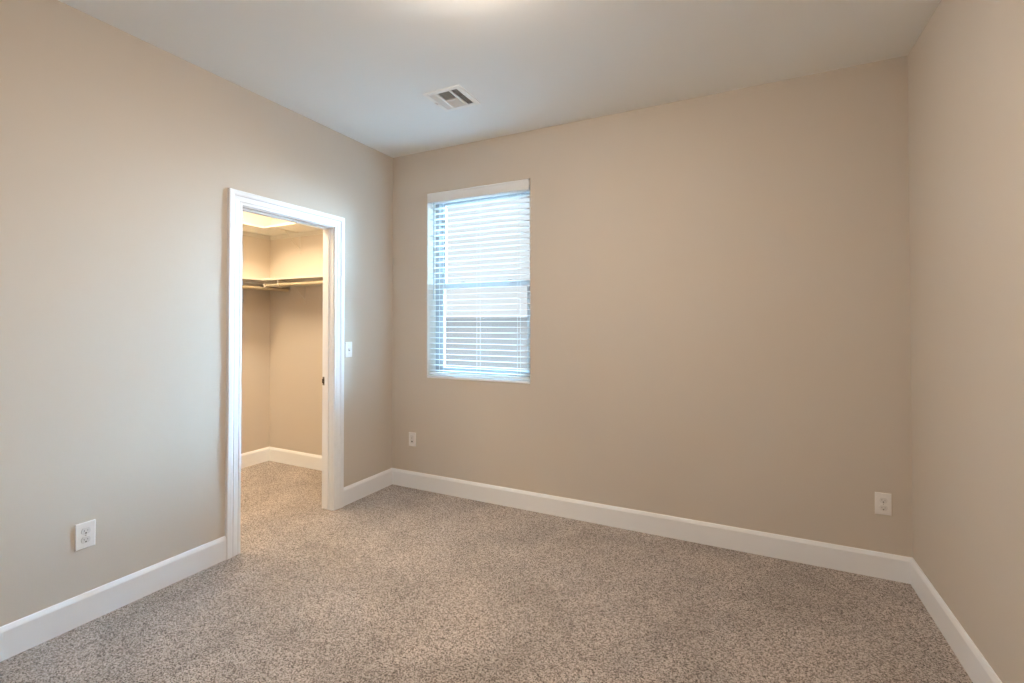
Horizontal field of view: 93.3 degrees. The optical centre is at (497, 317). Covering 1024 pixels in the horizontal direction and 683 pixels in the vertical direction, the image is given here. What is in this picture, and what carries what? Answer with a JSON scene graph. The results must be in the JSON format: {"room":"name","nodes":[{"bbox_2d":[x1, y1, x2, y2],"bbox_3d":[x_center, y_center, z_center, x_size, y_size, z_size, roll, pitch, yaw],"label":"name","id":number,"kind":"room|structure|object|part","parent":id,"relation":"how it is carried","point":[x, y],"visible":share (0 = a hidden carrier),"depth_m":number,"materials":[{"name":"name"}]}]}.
{"room":"empty bedroom","nodes":[
{"label":"empty bedroom","id":0,"kind":"room"},
{"bbox_2d":[0,0,392,626],"bbox_3d":[-1.784,-0.003,2.420,0.102,2.740,3.750,0,-1,27],"label":"wall","id":1,"kind":"structure","parent":0,"point":[120,154],"depth_m":2.32,"materials":[{"name":"beige paint"}]},
{"bbox_2d":[75,519,95,550],"bbox_3d":[-1.846,0.974,2.166,0.009,0.116,0.075,0,-1,27],"label":"wall outlet","id":2,"kind":"object","parent":1,"relation":"attached to","point":[85,531],"visible":1,"depth_m":2.16,"materials":[{"name":"white plastic"}]},
{"bbox_2d":[81,536,90,543],"bbox_3d":[-1.844,0.993,2.165,0.004,0.028,0.034,0,-1,27],"label":"receptacle","id":3,"kind":"object","parent":2,"relation":"attached to","point":[84,539],"depth_m":2.16,"materials":[{"name":"grey plastic"}]},
{"bbox_2d":[81,527,90,534],"bbox_3d":[-1.844,0.954,2.165,0.004,0.028,0.034,0,-1,27],"label":"receptacle","id":4,"kind":"object","parent":2,"relation":"attached to","point":[84,530],"depth_m":2.17,"materials":[{"name":"grey plastic"}]},
{"bbox_2d":[0,536,225,661],"bbox_3d":[-2.067,1.292,1.727,0.014,0.132,2.288,0,-1,27],"label":"baseboard","id":5,"kind":"structure","parent":1,"relation":"attached to","point":[18,636],"depth_m":2.21,"materials":[{"name":"white paint"}]},
{"bbox_2d":[225,188,344,559],"bbox_3d":[-1.381,0.318,3.177,0.124,2.118,0.896,0,-1,27],"label":"door frame","id":6,"kind":"structure","parent":1,"relation":"in","point":[238,202],"depth_m":3.23,"materials":[{"name":"white paint"}]},
{"bbox_2d":[263,281,322,287],"bbox_3d":[-1.600,-0.299,4.132,1.135,0.052,0.052,0,-1,27],"label":"closet rod","id":7,"kind":"object","parent":1,"relation":"attached to","point":[265,285],"visible":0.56,"depth_m":4.21,"materials":[{"name":"beige"}]},
{"bbox_2d":[345,342,351,357],"bbox_3d":[-1.103,0.236,3.605,0.020,0.114,0.070,0,-1,27],"label":"light switch","id":8,"kind":"object","parent":1,"relation":"attached to","point":[348,345],"visible":1,"depth_m":3.60,"materials":[{"name":"white plastic"}]},
{"bbox_2d":[344,468,391,505],"bbox_3d":[-1.003,1.318,3.792,0.014,0.132,0.566,0,-1,27],"label":"baseboard","id":9,"kind":"structure","parent":1,"relation":"attached to","point":[353,492],"depth_m":3.76,"materials":[{"name":"white paint"}]},
{"bbox_2d":[241,212,270,453],"bbox_3d":[-2.822,0.014,3.742,0.100,2.740,2.350,0,-1,27],"label":"wall","id":10,"kind":"structure","parent":0,"point":[255,381],"depth_m":4.62,"materials":[{"name":"beige paint"}]},
{"bbox_2d":[241,447,268,467],"bbox_3d":[-2.749,1.318,3.744,0.014,0.132,2.250,0,-1,27],"label":"baseboard","id":11,"kind":"structure","parent":10,"relation":"attached to","point":[258,456],"depth_m":4.59,"materials":[{"name":"white paint"}]},
{"bbox_2d":[242,222,322,239],"bbox_3d":[-2.120,-0.814,3.447,1.427,0.056,2.249,0,-1,27],"label":"closet shelf","id":12,"kind":"object","parent":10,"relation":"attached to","point":[252,230],"visible":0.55,"depth_m":4.47,"materials":[{"name":"grey wood"}]},
{"bbox_2d":[242,275,322,287],"bbox_3d":[-2.120,-0.340,3.441,1.427,0.056,2.249,0,-1,27],"label":"closet shelf","id":13,"kind":"object","parent":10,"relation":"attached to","point":[250,281],"visible":0.12,"depth_m":4.35,"materials":[{"name":"grey wood"}]},
{"bbox_2d":[0,461,972,682],"bbox_3d":[-0.929,1.421,1.905,5.132,0.120,3.850,0,-1,27],"label":"floor","id":14,"kind":"structure","parent":0,"point":[395,583],"depth_m":2.25,"materials":[{"name":"beige carpet"}]},
{"bbox_2d":[58,0,940,157],"bbox_3d":[-0.929,-1.439,1.941,5.132,0.120,3.850,0,-1,27],"label":"ceiling","id":15,"kind":"structure","parent":0,"point":[361,70],"depth_m":2.48,"materials":[{"name":"paint"}]},
{"bbox_2d":[423,84,480,111],"bbox_3d":[-0.278,-1.359,3.003,0.257,0.014,0.266,0,-1,27],"label":"ceiling vent","id":16,"kind":"object","parent":15,"relation":"in","point":[455,97],"visible":1,"depth_m":2.99,"materials":[{"name":"white metal"}]},
{"bbox_2d":[269,55,912,557],"bbox_3d":[-0.002,0.014,3.723,5.132,2.980,0.200,0,-1,27],"label":"wall","id":17,"kind":"structure","parent":0,"point":[720,330],"depth_m":2.99,"materials":[{"name":"beige paint"}]},
{"bbox_2d":[242,285,289,292],"bbox_3d":[-2.522,-0.281,3.647,0.052,0.052,2.248,0,-1,27],"label":"closet rod","id":18,"kind":"object","parent":17,"relation":"attached to","point":[287,289],"visible":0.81,"depth_m":4.42,"materials":[{"name":"beige"}]},
{"bbox_2d":[273,227,300,254],"bbox_3d":[-1.938,-0.706,4.452,0.025,0.210,0.293,0,-1,27],"label":"shelf bracket","id":19,"kind":"object","parent":17,"relation":"attached to","point":[299,248],"visible":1,"depth_m":4.55,"materials":[{"name":"beige metal"}]},
{"bbox_3d":[-1.872,-0.685,4.581,0.025,0.171,0.003,0,-1,27],"label":"wall plate","id":20,"kind":"part","parent":19,"relation":"part of","materials":[{"name":"white metal"}]},
{"bbox_2d":[277,280,305,304],"bbox_3d":[-1.877,-0.233,4.412,0.025,0.210,0.298,0,-1,27],"label":"shelf bracket","id":21,"kind":"object","parent":17,"relation":"attached to","point":[304,298],"visible":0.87,"depth_m":4.50,"materials":[{"name":"beige metal"}]},
{"bbox_3d":[-1.810,-0.211,4.543,0.025,0.171,0.003,0,-1,27],"label":"wall plate","id":22,"kind":"part","parent":21,"relation":"part of","materials":[{"name":"white metal"}]},
{"bbox_2d":[269,447,321,470],"bbox_3d":[-1.608,1.326,4.414,1.428,0.132,0.014,0,-1,27],"label":"baseboard","id":23,"kind":"structure","parent":17,"relation":"attached to","point":[301,459],"depth_m":4.56,"materials":[{"name":"white paint"}]},
{"bbox_2d":[409,432,415,446],"bbox_3d":[-0.695,0.993,3.948,0.070,0.112,0.014,0,-1,27],"label":"cable wall plate","id":24,"kind":"object","parent":17,"relation":"attached to","point":[412,436],"visible":1,"depth_m":3.94,"materials":[{"name":"white plastic"}]},
{"bbox_2d":[427,188,529,383],"bbox_3d":[-0.120,-0.264,3.783,0.900,1.488,0.199,0,-1,27],"label":"window","id":25,"kind":"structure","parent":17,"relation":"in","point":[440,299],"depth_m":3.91,"materials":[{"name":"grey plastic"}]},
{"bbox_2d":[427,179,529,379],"bbox_3d":[-0.151,-0.278,3.728,0.892,1.461,0.080,0,-1,27],"label":"window blind","id":26,"kind":"object","parent":25,"relation":"attached to","point":[518,186],"visible":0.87,"depth_m":3.71,"materials":[{"name":"white plastic"}]},
{"bbox_3d":[-0.448,-0.257,3.896,0.002,1.400,0.055,0,-1,27],"label":"ladder cord","id":27,"kind":"part","parent":26,"relation":"part of","materials":[{"name":"white fabric"}]},
{"bbox_3d":[-0.143,0.444,3.730,0.882,0.017,0.051,0,-1,27],"label":"rail","id":28,"kind":"part","parent":26,"relation":"part of","materials":[{"name":"white plastic"}]},
{"bbox_3d":[0.162,-0.261,3.581,0.002,1.400,0.055,0,-1,27],"label":"ladder cord","id":29,"kind":"part","parent":26,"relation":"part of","materials":[{"name":"white fabric"}]},
{"bbox_3d":[-0.138,0.471,3.739,0.899,0.016,0.122,0,-1,27],"label":"sill","id":30,"kind":"part","parent":25,"relation":"part of","materials":[{"name":"white paint"}]},
{"bbox_3d":[-0.101,0.082,3.817,0.828,0.724,0.026,0,-1,27],"label":"sash","id":31,"kind":"part","parent":25,"relation":"part of","materials":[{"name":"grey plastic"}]},
{"bbox_3d":[-0.086,-0.608,3.853,0.828,0.728,0.026,0,-1,27],"label":"sash","id":32,"kind":"part","parent":25,"relation":"part of","materials":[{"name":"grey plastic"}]},
{"bbox_2d":[392,468,911,583],"bbox_3d":[0.629,1.312,3.261,3.402,0.132,0.014,0,-1,27],"label":"baseboard","id":33,"kind":"structure","parent":17,"relation":"attached to","point":[887,566],"depth_m":2.99,"materials":[{"name":"white paint"}]},
{"bbox_2d":[875,492,891,515],"bbox_3d":[2.035,0.980,2.544,0.070,0.114,0.009,0,-1,27],"label":"wall outlet","id":34,"kind":"object","parent":17,"relation":"attached to","point":[883,501],"visible":1,"depth_m":2.54,"materials":[{"name":"white plastic"}]},
{"bbox_2d":[879,497,886,502],"bbox_3d":[2.034,0.960,2.542,0.034,0.028,0.004,0,-1,27],"label":"receptacle","id":35,"kind":"object","parent":34,"relation":"attached to","point":[881,499],"depth_m":2.54,"materials":[{"name":"grey plastic"}]},
{"bbox_2d":[879,505,887,510],"bbox_3d":[2.034,0.999,2.542,0.034,0.028,0.004,0,-1,27],"label":"receptacle","id":36,"kind":"object","parent":34,"relation":"attached to","point":[881,507],"depth_m":2.54,"materials":[{"name":"grey plastic"}]},
{"bbox_2d":[908,0,1023,682],"bbox_3d":[1.307,-0.024,0.771,0.100,2.740,3.850,0,-1,27],"label":"wall","id":37,"kind":"structure","parent":0,"point":[966,65],"depth_m":1.82,"materials":[{"name":"beige paint"}]},
{"bbox_2d":[910,558,1001,682],"bbox_3d":[1.279,1.281,0.825,0.014,0.132,3.750,0,-1,27],"label":"baseboard","id":38,"kind":"structure","parent":37,"relation":"attached to","point":[972,660],"depth_m":1.98,"materials":[{"name":"white paint"}]},
{"label":"outside","id":39,"kind":"structure","parent":0,"visible":0},
{"bbox_3d":[2.831,1.814,11.241,28.000,0.170,15.799,0,-1,27],"label":"ground","id":40,"kind":"structure","parent":39,"visible":0},
{"bbox_2d":[445,316,526,370],"bbox_3d":[0.829,0.831,8.460,23.000,1.745,0.260,0,-1,27],"label":"wall","id":41,"kind":"structure","parent":40,"relation":"on","point":[487,329],"depth_m":8.88,"materials":[{"name":"grey paint"}]}
]}

